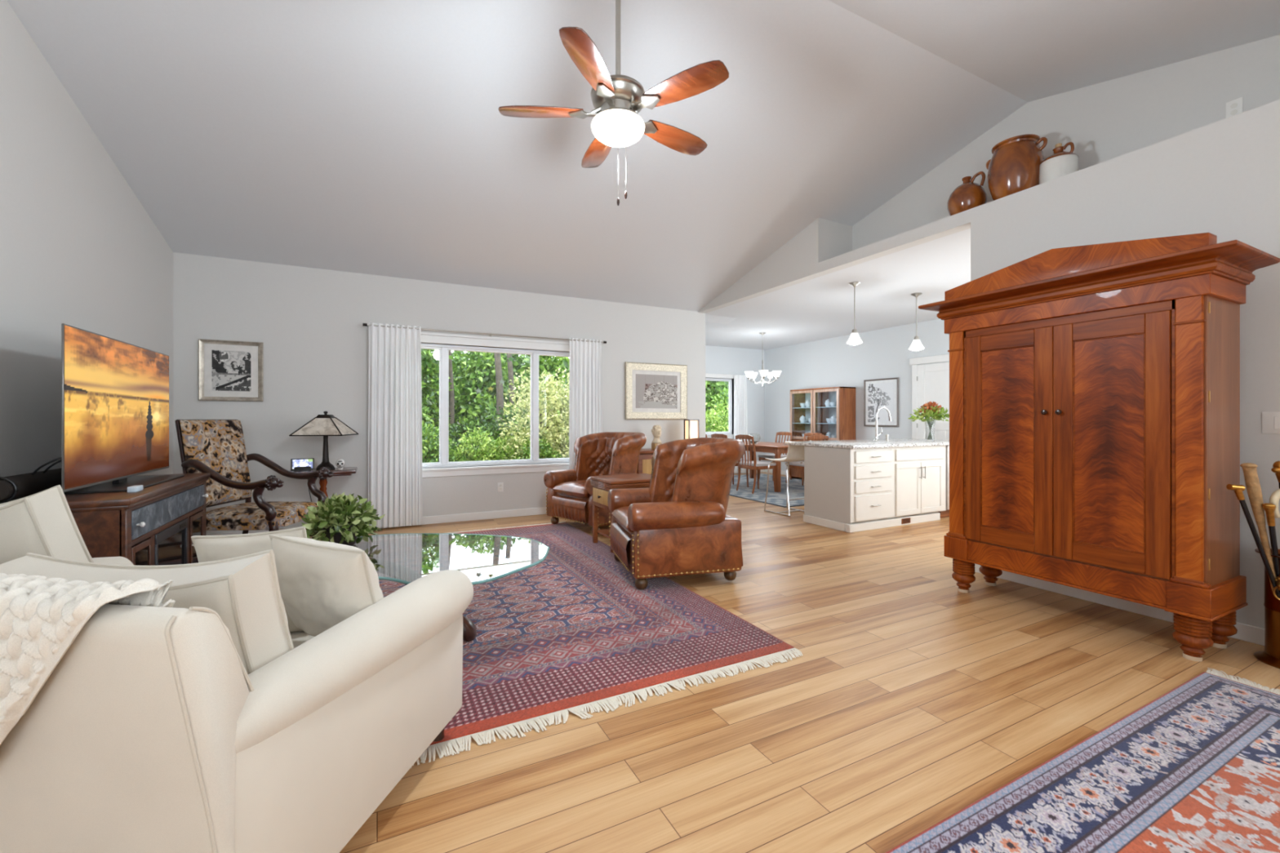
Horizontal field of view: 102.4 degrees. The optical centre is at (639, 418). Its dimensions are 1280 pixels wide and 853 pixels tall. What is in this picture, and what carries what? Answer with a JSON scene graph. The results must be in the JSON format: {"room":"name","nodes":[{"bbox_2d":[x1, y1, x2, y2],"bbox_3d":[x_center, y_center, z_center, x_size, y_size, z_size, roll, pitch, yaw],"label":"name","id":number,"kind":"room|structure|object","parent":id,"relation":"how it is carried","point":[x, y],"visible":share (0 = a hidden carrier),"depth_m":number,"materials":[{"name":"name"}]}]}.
{"room":"living room","nodes":[
{"label":"living room","id":0,"kind":"room"},
{"bbox_2d":[0,0,173,476],"bbox_3d":[-2.608,-0.710,1.215,0.140,3.800,8.216,0,0,-27],"label":"wall","id":1,"kind":"structure","parent":0,"point":[79,248],"depth_m":3.04,"materials":[{"name":"paint"}]},
{"bbox_2d":[173,252,705,533],"bbox_3d":[-1.812,-0.210,6.211,6.140,2.800,0.160,0,0,-27],"label":"wall","id":2,"kind":"structure","parent":0,"point":[308,322],"depth_m":5.47,"materials":[{"name":"paint"}]},
{"bbox_2d":[198,338,263,401],"bbox_3d":[-3.969,-0.467,5.004,0.500,0.585,0.030,0,0,-27],"label":"framed print","id":3,"kind":"object","parent":2,"relation":"attached to","point":[228,370],"visible":1,"depth_m":5.00,"materials":[{"name":"silver metal"}]},
{"bbox_2d":[206,506,546,535],"bbox_3d":[-1.701,1.145,6.170,5.980,0.090,0.014,0,0,-27],"label":"baseboard","id":4,"kind":"structure","parent":2,"relation":"attached to","point":[542,510],"depth_m":6.02,"materials":[{"name":"white paint"}]},
{"bbox_2d":[362,323,606,343],"bbox_3d":[-1.704,-1.000,6.120,2.800,0.050,0.101,0,0,-27],"label":"curtain rod","id":5,"kind":"object","parent":2,"relation":"attached to","point":[363,324],"visible":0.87,"depth_m":6.00,"materials":[{"name":"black metal"}]},
{"bbox_2d":[368,322,422,528],"bbox_3d":[-2.654,0.072,5.596,0.535,2.195,0.064,0,0,-27],"label":"curtain","id":6,"kind":"object","parent":5,"relation":"hanging from","point":[394,354],"visible":0.98,"depth_m":5.58,"materials":[{"name":"fabric"}]},
{"bbox_2d":[568,337,602,469],"bbox_3d":[-0.688,0.072,6.599,0.470,2.195,0.066,0,0,-27],"label":"curtain","id":7,"kind":"object","parent":5,"relation":"hanging from","point":[585,403],"visible":0.61,"depth_m":6.59,"materials":[{"name":"fabric"}]},
{"bbox_2d":[421,334,569,477],"bbox_3d":[-1.781,-0.142,6.185,2.270,1.605,0.155,0,0,-27],"label":"window","id":8,"kind":"structure","parent":2,"relation":"in","point":[482,468],"depth_m":6.13,"materials":[{"name":"white plastic"}]},
{"bbox_2d":[421,332,569,345],"bbox_3d":[-1.755,-0.960,6.133,2.170,0.030,0.030,0,0,-27],"label":"trim","id":9,"kind":"structure","parent":2,"relation":"attached to","point":[422,333],"depth_m":6.12,"materials":[{"name":"white paint"}]},
{"bbox_2d":[625,361,687,419],"bbox_3d":[0.238,-0.380,7.145,0.970,0.775,0.040,0,0,-27],"label":"framed print","id":10,"kind":"object","parent":2,"relation":"attached to","point":[653,391],"visible":1,"depth_m":7.14},
{"bbox_2d":[6,0,1279,324],"bbox_3d":[0.283,-2.091,2.691,6.850,1.210,8.616,0,0,-27],"label":"ceiling","id":11,"kind":"structure","parent":0,"point":[372,137],"depth_m":3.72,"materials":[{"name":"paint"}]},
{"bbox_2d":[497,0,728,205],"bbox_3d":[-0.101,-1.777,2.526,1.091,1.530,1.082,0,0,-27],"label":"ceiling fan","id":12,"kind":"object","parent":11,"relation":"hanging from","point":[617,99],"visible":1,"depth_m":2.40,"materials":[{"name":"brown wood"}]},
{"bbox_2d":[705,345,764,461],"bbox_3d":[1.163,-0.190,10.777,3.570,2.760,0.140,0,0,-27],"label":"wall","id":13,"kind":"structure","parent":0,"point":[718,359],"depth_m":11.32,"materials":[{"name":"paint"}]},
{"bbox_2d":[705,373,734,439],"bbox_3d":[1.216,-0.263,10.773,1.900,1.385,0.155,0,0,-27],"label":"window","id":14,"kind":"structure","parent":13,"relation":"in","point":[711,377],"depth_m":11.13,"materials":[{"name":"white plastic"}]},
{"bbox_2d":[733,374,747,473],"bbox_3d":[2.182,0.110,11.139,0.349,2.120,0.058,0,0,-30],"label":"curtain","id":15,"kind":"object","parent":13,"relation":"hanging from","point":[740,420],"visible":0.7,"depth_m":11.13,"materials":[{"name":"fabric"}]},
{"bbox_2d":[309,471,1279,852],"bbox_3d":[1.024,1.250,4.593,9.800,0.120,11.150,0,0,-27],"label":"floor","id":16,"kind":"structure","parent":0,"point":[911,698],"depth_m":2.03,"materials":[{"name":"brown wood"}]},
{"bbox_2d":[8,472,210,565],"bbox_3d":[-3.126,0.795,3.086,0.587,0.790,1.400,0,0,-27],"label":"media console","id":17,"kind":"object","parent":16,"relation":"on","point":[155,525],"visible":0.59,"depth_m":2.84,"materials":[{"name":"brown wood"}]},
{"bbox_2d":[0,467,61,503],"bbox_3d":[-3.196,0.338,2.742,0.140,0.132,0.750,0,0,-27],"label":"soundbar","id":18,"kind":"object","parent":17,"relation":"on","point":[20,486],"visible":0.73,"depth_m":2.56,"materials":[{"name":"plastic"}]},
{"bbox_2d":[61,323,184,494],"bbox_3d":[-3.110,-0.033,3.145,0.290,0.865,1.430,0,0,-27],"label":"television","id":19,"kind":"object","parent":17,"relation":"on","point":[115,393],"visible":1,"depth_m":2.94,"materials":[{"name":"black plastic"}]},
{"bbox_2d":[31,457,61,475],"bbox_3d":[-3.120,0.280,2.798,0.274,0.234,0.380,0,0,-27],"label":"cables","id":20,"kind":"object","parent":19,"relation":"attached to","point":[60,458],"visible":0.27,"depth_m":2.65,"materials":[{"name":"black plastic"}]},
{"bbox_2d":[174,419,333,538],"bbox_3d":[-3.164,0.603,4.278,0.835,1.199,0.809,0,0,-2],"label":"armchair","id":21,"kind":"object","parent":16,"relation":"on","point":[216,447],"visible":0.85,"depth_m":4.15,"materials":[{"name":"multicoloured fabric"}]},
{"bbox_2d":[289,466,357,541],"bbox_3d":[-3.118,0.845,5.063,0.580,0.686,0.466,0,0,-27],"label":"pedestal table","id":22,"kind":"object","parent":16,"relation":"on","point":[347,471],"visible":0.23,"depth_m":5.06,"materials":[{"name":"brown wood"}]},
{"bbox_2d":[290,457,314,471],"bbox_3d":[-3.261,0.442,4.977,0.190,0.120,0.084,0,0,-34],"label":"smart display","id":23,"kind":"object","parent":22,"relation":"on","point":[306,464],"visible":1,"depth_m":4.96,"materials":[{"name":"black plastic"}]},
{"bbox_2d":[288,411,358,470],"bbox_3d":[-3.119,0.212,5.111,0.463,0.580,0.463,0,0,-11],"label":"table lamp","id":24,"kind":"object","parent":22,"relation":"on","point":[325,425],"visible":1,"depth_m":5.01,"materials":[{"name":"metal"}]},
{"bbox_2d":[375,521,803,768],"bbox_3d":[-1.314,1.181,3.595,2.935,0.016,3.783,0,0,-27],"label":"area rug","id":25,"kind":"object","parent":16,"relation":"on","point":[572,630],"visible":0.37,"depth_m":2.79,"materials":[{"name":"fabric"}]},
{"bbox_2d":[0,556,473,852],"bbox_3d":[-1.533,0.761,1.526,1.696,0.857,1.124,0,0,7],"label":"sofa","id":26,"kind":"object","parent":25,"relation":"on","point":[152,732],"visible":0.87,"depth_m":1.00,"materials":[{"name":"beige fabric"}]},
{"bbox_2d":[0,484,93,564],"bbox_3d":[-2.013,0.495,1.572,0.668,0.594,0.261,0,0,0],"label":"cushion","id":27,"kind":"object","parent":26,"relation":"on","point":[43,522],"visible":0.38,"depth_m":1.50,"materials":[{"name":"beige fabric"}]},
{"bbox_2d":[0,573,175,745],"bbox_3d":[-1.506,0.570,1.009,1.274,0.566,0.197,0,0,7],"label":"knit throw","id":28,"kind":"object","parent":26,"relation":"on","point":[41,617],"visible":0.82,"depth_m":0.89,"materials":[{"name":"white fabric"}]},
{"bbox_2d":[0,549,293,674],"bbox_3d":[-1.198,0.555,1.267,0.708,0.492,0.269,0,0,7],"label":"cushion","id":29,"kind":"object","parent":26,"relation":"on","point":[244,591],"visible":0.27,"depth_m":1.20,"materials":[{"name":"beige fabric"}]},
{"bbox_2d":[191,526,306,631],"bbox_3d":[-1.291,0.565,1.763,0.418,0.412,0.184,0,0,3],"label":"throw pillow","id":30,"kind":"object","parent":26,"relation":"on","point":[207,548],"visible":0.25,"depth_m":1.70,"materials":[{"name":"beige fabric"}]},
{"bbox_2d":[289,631,314,648],"bbox_3d":[-1.183,0.818,1.602,0.664,0.165,0.855,0,0,7],"label":"seat cushion","id":31,"kind":"object","parent":26,"relation":"on","point":[298,638],"depth_m":1.73,"materials":[{"name":"beige fabric"}]},
{"bbox_2d":[268,533,383,636],"bbox_3d":[-0.970,0.540,1.618,0.341,0.372,0.248,0,0,2],"label":"throw pillow","id":32,"kind":"object","parent":26,"relation":"on","point":[322,584],"visible":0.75,"depth_m":1.53,"materials":[{"name":"beige fabric"}]},
{"bbox_2d":[353,533,550,641],"bbox_3d":[-1.255,0.981,2.921,1.477,0.444,1.028,0,0,8],"label":"coffee table","id":33,"kind":"object","parent":25,"relation":"on","point":[386,544],"visible":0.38,"depth_m":3.08,"materials":[{"name":"clear glass"}]},
{"bbox_2d":[301,492,385,546],"bbox_3d":[-1.784,0.605,3.097,0.454,0.316,0.438,0,0,-27],"label":"potted plant","id":34,"kind":"object","parent":33,"relation":"on","point":[335,521],"visible":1,"depth_m":3.03,"materials":[{"name":"green plant"}]},
{"bbox_2d":[543,431,646,533],"bbox_3d":[-0.417,0.668,5.806,0.994,1.020,0.963,0,0,-45],"label":"chair","id":35,"kind":"object","parent":25,"relation":"on","point":[569,495],"visible":0.62,"depth_m":5.67,"materials":[{"name":"leather"}]},
{"bbox_2d":[553,480,588,493],"bbox_3d":[-0.511,0.727,5.714,0.710,0.082,0.580,0,0,-45],"label":"seat cushion","id":36,"kind":"object","parent":35,"relation":"on","point":[567,486],"depth_m":5.54,"materials":[{"name":"leather"}]},
{"bbox_2d":[590,473,651,552],"bbox_3d":[-0.099,0.863,4.856,0.646,0.630,0.506,0,0,-28],"label":"side table","id":37,"kind":"object","parent":25,"relation":"on","point":[602,485],"visible":0.44,"depth_m":4.72,"materials":[{"name":"brown wood"}]},
{"bbox_2d":[596,528,610,538],"bbox_3d":[-0.098,1.068,4.856,0.520,0.020,0.390,0,0,-28],"label":"shelf","id":38,"kind":"object","parent":37,"relation":"attached to","point":[605,532],"depth_m":4.83,"materials":[{"name":"brown wood"}]},
{"bbox_2d":[607,437,745,589],"bbox_3d":[0.308,0.668,4.024,0.994,1.020,0.963,0,0,-14],"label":"chair","id":39,"kind":"object","parent":25,"relation":"on","point":[678,525],"visible":1,"depth_m":3.65,"materials":[{"name":"leather"}]},
{"bbox_2d":[611,506,629,528],"bbox_3d":[0.181,0.727,3.992,0.710,0.082,0.580,0,0,-14],"label":"seat cushion","id":40,"kind":"object","parent":39,"relation":"on","point":[620,513],"depth_m":3.95,"materials":[{"name":"leather"}]},
{"bbox_2d":[636,448,654,474],"bbox_3d":[0.407,0.797,6.967,1.320,0.785,0.460,0,0,-27],"label":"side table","id":41,"kind":"object","parent":16,"relation":"on","point":[644,465],"visible":0.03,"depth_m":6.54,"materials":[{"name":"brown wood"}]},
{"bbox_2d":[651,425,662,449],"bbox_3d":[0.220,0.242,6.819,0.137,0.326,0.159,0,0,-6],"label":"bust","id":42,"kind":"object","parent":41,"relation":"on","point":[656,430],"visible":0.99,"depth_m":6.78,"materials":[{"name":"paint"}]},
{"bbox_2d":[684,419,699,439],"bbox_3d":[0.710,0.205,7.099,0.166,0.400,0.136,0,0,-27],"label":"table lamp","id":43,"kind":"object","parent":41,"relation":"on","point":[691,427],"visible":0.6,"depth_m":7.06,"materials":[{"name":"white fabric"}]},
{"bbox_2d":[729,473,804,507],"bbox_3d":[2.291,1.184,9.040,2.560,0.010,3.480,0,0,-27],"label":"dining rug","id":44,"kind":"object","parent":16,"relation":"on","point":[796,491],"visible":0.38,"depth_m":8.43,"materials":[{"name":"fabric"}]},
{"bbox_2d":[711,433,749,487],"bbox_3d":[1.569,0.718,8.974,0.506,0.928,0.450,0,0,-27],"label":"dining chair","id":45,"kind":"object","parent":44,"relation":"on","point":[715,435],"visible":0.21,"depth_m":8.88,"materials":[{"name":"brown wood"}]},
{"bbox_2d":[735,434,776,493],"bbox_3d":[1.887,0.718,8.395,0.506,0.928,0.450,0,0,-27],"label":"dining chair","id":46,"kind":"object","parent":44,"relation":"on","point":[756,465],"visible":0.94,"depth_m":8.27,"materials":[{"name":"brown wood"}]},
{"bbox_2d":[744,441,788,492],"bbox_3d":[2.226,0.811,9.276,1.000,0.735,1.840,0,0,-27],"label":"dining table","id":47,"kind":"object","parent":44,"relation":"on","point":[777,448],"visible":0.3,"depth_m":8.42,"materials":[{"name":"brown wood"}]},
{"bbox_2d":[757,431,792,480],"bbox_3d":[2.647,0.718,10.086,0.506,0.928,0.450,0,0,-27],"label":"dining chair","id":48,"kind":"object","parent":44,"relation":"on","point":[762,457],"visible":0.44,"depth_m":10.07,"materials":[{"name":"brown wood"}]},
{"bbox_2d":[785,432,822,485],"bbox_3d":[2.993,0.718,9.409,0.506,0.928,0.450,0,0,-27],"label":"dining chair","id":49,"kind":"object","parent":44,"relation":"on","point":[807,434],"visible":0.2,"depth_m":9.43,"materials":[{"name":"brown wood"}]},
{"bbox_2d":[786,435,828,481],"bbox_3d":[2.705,0.718,8.338,0.450,0.928,0.506,0,0,-27],"label":"dining chair","id":50,"kind":"object","parent":44,"relation":"on","point":[797,465],"visible":0.17,"depth_m":8.18,"materials":[{"name":"brown wood"}]},
{"bbox_2d":[764,440,804,516],"bbox_3d":[1.887,0.731,6.554,0.420,0.924,0.448,0,0,-30],"label":"bar stool","id":51,"kind":"object","parent":16,"relation":"on","point":[795,453],"visible":0.72,"depth_m":6.39,"materials":[{"name":"silver metal"}]},
{"bbox_2d":[790,386,855,478],"bbox_3d":[3.434,0.307,9.769,0.420,1.765,1.240,0,0,-27],"label":"china hutch","id":52,"kind":"object","parent":16,"relation":"on","point":[844,410],"visible":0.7,"depth_m":9.72,"materials":[{"name":"brown wood"}]},
{"bbox_2d":[803,445,946,533],"bbox_3d":[2.772,0.752,6.018,1.630,0.876,0.710,0,0,-27],"label":"kitchen island","id":53,"kind":"object","parent":16,"relation":"on","point":[843,486],"visible":1,"depth_m":5.68,"materials":[{"name":"paint"}]},
{"bbox_2d":[784,438,949,448],"bbox_3d":[2.988,0.292,6.299,2.270,0.037,1.015,0,0,-27],"label":"island countertop","id":54,"kind":"structure","parent":53,"relation":"on","point":[895,442],"depth_m":5.91,"materials":[{"name":"stone"}]},
{"bbox_2d":[874,406,892,440],"bbox_3d":[3.058,0.059,6.486,0.218,0.429,0.068,0,0,-1],"label":"kitchen faucet","id":55,"kind":"object","parent":54,"relation":"on","point":[877,435],"visible":1,"depth_m":6.47,"materials":[{"name":"silver metal"}]},
{"bbox_2d":[908,401,949,440],"bbox_3d":[3.606,0.026,6.413,0.476,0.494,0.492,0,0,-27],"label":"flower vase","id":56,"kind":"object","parent":54,"relation":"on","point":[929,410],"visible":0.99,"depth_m":6.35,"materials":[{"name":"clear glass"}]},
{"bbox_2d":[937,445,949,518],"bbox_3d":[3.789,0.752,6.511,0.610,0.875,0.686,0,0,-27],"label":"dishwasher","id":57,"kind":"object","parent":16,"relation":"on","point":[943,513],"visible":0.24,"depth_m":6.12,"materials":[{"name":"silver metal"}]},
{"bbox_2d":[885,667,1279,852],"bbox_3d":[1.818,1.181,1.268,2.691,0.016,1.312,0,0,-27],"label":"oriental rug","id":58,"kind":"object","parent":16,"relation":"on","point":[1195,768],"visible":1,"depth_m":1.63,"materials":[{"name":"fabric"}]},
{"bbox_2d":[918,232,1279,662],"bbox_3d":[2.575,0.097,3.099,0.590,2.187,1.516,0,0,-27],"label":"armoire","id":59,"kind":"object","parent":16,"relation":"on","point":[1095,389],"visible":1,"depth_m":2.78,"materials":[{"name":"brown wood"}]},
{"bbox_2d":[1253,548,1279,668],"bbox_3d":[3.170,0.923,2.488,0.266,0.534,0.264,0,0,-27],"label":"stand","id":60,"kind":"object","parent":16,"relation":"on","point":[1270,655],"visible":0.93,"depth_m":2.51,"materials":[{"name":"brown wood"}]},
{"bbox_2d":[1226,484,1279,598],"bbox_3d":[3.019,0.738,2.472,0.370,0.850,0.034,0,0,1],"label":"cane","id":61,"kind":"object","parent":60,"relation":"in","point":[1238,489],"visible":1,"depth_m":2.47,"materials":[{"name":"black paint"}]},
{"bbox_2d":[1240,462,1275,591],"bbox_3d":[3.039,0.687,2.503,0.263,0.950,0.056,0,0,-10],"label":"cane","id":62,"kind":"object","parent":60,"relation":"in","point":[1253,487],"visible":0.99,"depth_m":2.48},
{"bbox_2d":[1262,502,1279,577],"bbox_3d":[3.077,0.781,2.491,0.238,0.762,0.046,0,0,-27],"label":"cane","id":63,"kind":"object","parent":60,"relation":"in","point":[1269,508],"visible":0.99,"depth_m":2.46,"materials":[{"name":"black paint"}]},
{"bbox_2d":[1269,488,1279,518],"bbox_3d":[3.113,0.747,2.472,0.172,0.827,0.044,0,0,-8],"label":"cane","id":64,"kind":"object","parent":60,"relation":"in","point":[1274,499],"visible":0.85,"depth_m":2.46,"materials":[{"name":"beige paint"}]},
{"bbox_2d":[1271,460,1279,488],"bbox_3d":[3.136,0.682,2.513,0.082,0.956,0.055,0,0,34],"label":"cane","id":65,"kind":"object","parent":60,"relation":"in","point":[1276,465],"visible":1,"depth_m":2.52,"materials":[{"name":"brown wood"}]},
{"bbox_2d":[705,228,970,350],"bbox_3d":[3.787,-1.595,6.031,3.670,0.100,11.200,0,0,-27],"label":"ceiling","id":66,"kind":"structure","parent":0,"point":[820,308],"depth_m":6.76,"materials":[{"name":"paint"}]},
{"bbox_2d":[744,332,781,386],"bbox_3d":[2.190,-1.067,9.261,0.649,0.954,0.627,0,0,-27],"label":"chandelier","id":67,"kind":"object","parent":66,"relation":"hanging from","point":[763,372],"visible":1,"depth_m":9.19,"materials":[{"name":"white glass"}]},
{"bbox_2d":[846,281,862,345],"bbox_3d":[2.442,-1.192,5.861,0.172,0.704,0.172,0,0,-27],"label":"pendant light","id":68,"kind":"object","parent":66,"relation":"hanging from","point":[854,340],"visible":1,"depth_m":5.83,"materials":[{"name":"white glass"}]},
{"bbox_2d":[908,293,924,351],"bbox_3d":[3.413,-1.192,6.357,0.172,0.704,0.172,0,0,-27],"label":"pendant light","id":69,"kind":"object","parent":66,"relation":"hanging from","point":[916,345],"visible":1,"depth_m":6.33,"materials":[{"name":"white glass"}]},
{"bbox_2d":[764,318,949,471],"bbox_3d":[4.529,-0.190,8.262,0.140,2.760,7.800,0,0,-27],"label":"wall","id":70,"kind":"structure","parent":0,"point":[882,353],"depth_m":9.34,"materials":[{"name":"paint"}]},
{"bbox_2d":[863,377,898,426],"bbox_3d":[4.135,-0.280,8.847,0.030,0.820,0.670,0,0,-27],"label":"framed print","id":71,"kind":"object","parent":70,"relation":"attached to","point":[877,393],"visible":0.91,"depth_m":8.83},
{"bbox_2d":[909,354,949,439],"bbox_3d":[4.602,0.105,7.867,0.090,2.170,1.070,0,0,-27],"label":"door","id":72,"kind":"structure","parent":70,"relation":"in","point":[930,382],"depth_m":8.03,"materials":[{"name":"white paint"}]},
{"bbox_2d":[697,120,1279,628],"bbox_3d":[2.892,-0.520,4.023,0.510,3.420,8.216,0,0,-27],"label":"wall","id":73,"kind":"structure","parent":0,"point":[1228,188],"depth_m":2.91,"materials":[{"name":"paint"}]},
{"bbox_2d":[817,99,1279,274],"bbox_3d":[3.475,-1.597,2.925,0.550,0.105,5.950,0,0,-27],"label":"ledge","id":74,"kind":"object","parent":73,"relation":"attached to","point":[1268,113],"depth_m":3.50,"materials":[{"name":"paint"}]},
{"bbox_2d":[946,171,986,215],"bbox_3d":[2.714,-1.829,4.273,0.280,0.358,0.286,0,0,-27],"label":"jug","id":75,"kind":"object","parent":74,"relation":"on","point":[968,195],"visible":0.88,"depth_m":4.18,"materials":[{"name":"ceramic"}]},
{"bbox_2d":[986,133,1047,200],"bbox_3d":[2.885,-1.880,3.959,0.355,0.460,0.355,0,0,22],"label":"stoneware crock","id":76,"kind":"object","parent":74,"relation":"on","point":[1014,166],"visible":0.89,"depth_m":3.83,"materials":[{"name":"ceramic"}]},
{"bbox_2d":[1039,142,1078,184],"bbox_3d":[3.048,-1.825,3.751,0.224,0.350,0.224,0,0,-27],"label":"jug","id":77,"kind":"object","parent":74,"relation":"on","point":[1060,163],"visible":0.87,"depth_m":3.67,"materials":[{"name":"beige ceramic"}]},
{"bbox_2d":[974,564,1264,645],"bbox_3d":[3.536,1.145,2.186,0.014,0.090,4.160,0,0,-27],"label":"baseboard","id":78,"kind":"structure","parent":73,"relation":"attached to","point":[1250,633],"depth_m":3.24,"materials":[{"name":"white paint"}]},
{"bbox_2d":[1262,411,1279,434],"bbox_3d":[3.308,0.020,2.637,0.010,0.114,0.162,0,0,-27],"label":"light switch","id":79,"kind":"object","parent":73,"relation":"attached to","point":[1270,420],"visible":1,"depth_m":2.68,"materials":[{"name":"white plastic"}]},
{"bbox_2d":[852,35,1279,250],"bbox_3d":[3.676,-2.128,3.201,0.140,0.964,6.040,0,0,-27],"label":"wall","id":80,"kind":"structure","parent":0,"point":[1105,121],"depth_m":3.67,"materials":[{"name":"paint"}]},
{"bbox_2d":[1226,97,1242,118],"bbox_3d":[3.624,-1.890,3.141,0.008,0.114,0.070,0,0,-27],"label":"wall outlet","id":81,"kind":"object","parent":80,"relation":"attached to","point":[1234,107],"visible":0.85,"depth_m":3.14,"materials":[{"name":"white plastic"}]},
{"label":"outside","id":82,"kind":"structure","parent":0,"visible":0},
{"bbox_3d":[-5.012,1.455,26.318,75.000,0.270,38.560,0,0,-27],"label":"ground","id":83,"kind":"structure","parent":82,"visible":0},
{"bbox_2d":[421,348,456,447],"bbox_3d":[-5.781,-0.458,12.319,2.538,3.590,2.325,0,0,14],"label":"tree","id":84,"kind":"object","parent":83,"relation":"on","point":[428,361],"visible":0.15,"depth_m":12.34,"materials":[{"name":"green plant"}]},
{"bbox_2d":[422,420,466,462],"bbox_3d":[-4.273,0.700,10.242,1.913,1.372,1.196,0,0,23],"label":"leafy shrub","id":85,"kind":"object","parent":83,"relation":"on","point":[430,452],"visible":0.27,"depth_m":9.99,"materials":[{"name":"green plant"}]},
{"bbox_2d":[421,349,475,444],"bbox_3d":[-6.319,-0.632,16.318,4.336,4.451,4.211,0,0,-15],"label":"tree","id":86,"kind":"object","parent":83,"relation":"on","point":[432,353],"visible":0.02,"depth_m":15.94,"materials":[{"name":"green plant"}]},
{"bbox_2d":[448,350,454,448],"bbox_3d":[-4.754,-0.470,12.859,0.219,3.607,0.169,0,0,-27],"label":"bare tree","id":87,"kind":"object","parent":83,"relation":"on","point":[451,399],"visible":0.36,"depth_m":12.82,"materials":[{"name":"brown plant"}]},
{"bbox_2d":[426,351,521,454],"bbox_3d":[-4.628,-0.471,14.301,2.704,3.618,2.974,0,0,-18],"label":"tree","id":88,"kind":"object","parent":83,"relation":"on","point":[482,370],"visible":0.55,"depth_m":13.93,"materials":[{"name":"green plant"}]},
{"bbox_2d":[450,426,524,462],"bbox_3d":[-3.186,0.764,10.976,1.853,1.215,1.498,0,0,-27],"label":"leafy shrub","id":89,"kind":"object","parent":83,"relation":"on","point":[491,450],"visible":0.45,"depth_m":10.64,"materials":[{"name":"green plant"}]},
{"bbox_2d":[448,406,530,461],"bbox_3d":[-3.602,0.541,12.532,2.617,1.717,2.295,0,0,-30],"label":"leafy shrub","id":90,"kind":"object","parent":83,"relation":"on","point":[494,427],"visible":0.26,"depth_m":12.24,"materials":[{"name":"green plant"}]},
{"bbox_2d":[457,351,527,399],"bbox_3d":[-4.548,-0.771,18.528,4.108,4.710,4.719,0,0,21],"label":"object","id":91,"kind":"object","parent":83,"relation":"on","point":[517,361],"visible":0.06,"depth_m":17.37,"materials":[{"name":"green plant"}]},
{"bbox_2d":[493,352,503,436],"bbox_3d":[-3.634,-0.470,13.201,0.266,3.610,0.220,0,0,-27],"label":"bare tree","id":92,"kind":"object","parent":83,"relation":"on","point":[500,396],"visible":0.35,"depth_m":13.14,"materials":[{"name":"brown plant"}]},
{"bbox_2d":[506,353,515,417],"bbox_3d":[-3.536,-0.470,14.040,0.242,3.608,0.194,0,0,-27],"label":"bare tree","id":93,"kind":"object","parent":83,"relation":"on","point":[510,371],"visible":0.32,"depth_m":13.99,"materials":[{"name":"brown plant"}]},
{"bbox_2d":[493,434,561,460],"bbox_3d":[-2.283,0.840,10.748,1.304,1.089,1.257,0,0,-35],"label":"leafy shrub","id":94,"kind":"object","parent":83,"relation":"on","point":[546,452],"visible":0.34,"depth_m":10.62,"materials":[{"name":"green plant"}]},
{"bbox_2d":[495,366,568,460],"bbox_3d":[-2.128,0.117,11.370,2.154,2.530,1.804,0,0,-27],"label":"variegated shrub","id":95,"kind":"object","parent":83,"relation":"on","point":[544,418],"visible":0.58,"depth_m":11.01,"materials":[{"name":"green plant"}]},
{"bbox_2d":[503,354,569,448],"bbox_3d":[-2.679,-0.527,15.887,3.327,3.719,2.994,0,0,-23],"label":"tree","id":96,"kind":"object","parent":83,"relation":"on","point":[548,363],"visible":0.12,"depth_m":15.21,"materials":[{"name":"green plant"}]},
{"bbox_2d":[538,368,568,457],"bbox_3d":[-1.416,0.068,12.302,2.351,2.535,1.867,0,0,-21],"label":"variegated shrub","id":97,"kind":"object","parent":83,"relation":"on","point":[567,374],"visible":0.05,"depth_m":11.94,"materials":[{"name":"green plant"}]},
{"bbox_2d":[705,400,728,431],"bbox_3d":[2.041,0.348,15.242,2.837,2.156,2.589,0,0,-27],"label":"leafy shrub","id":98,"kind":"object","parent":83,"relation":"on","point":[716,417],"visible":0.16,"depth_m":14.60,"materials":[{"name":"green plant"}]},
{"bbox_2d":[705,380,728,431],"bbox_3d":[2.494,-0.696,20.364,4.587,4.320,4.592,0,0,-2],"label":"tree","id":99,"kind":"object","parent":83,"relation":"on","point":[712,388],"visible":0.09,"depth_m":19.56,"materials":[{"name":"green plant"}]},
{"bbox_2d":[705,386,728,431],"bbox_3d":[3.354,0.077,16.506,2.814,2.519,2.689,0,0,-27],"label":"leafy shrub","id":100,"kind":"object","parent":83,"relation":"on","point":[725,390],"visible":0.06,"depth_m":16.13,"materials":[{"name":"green plant"}]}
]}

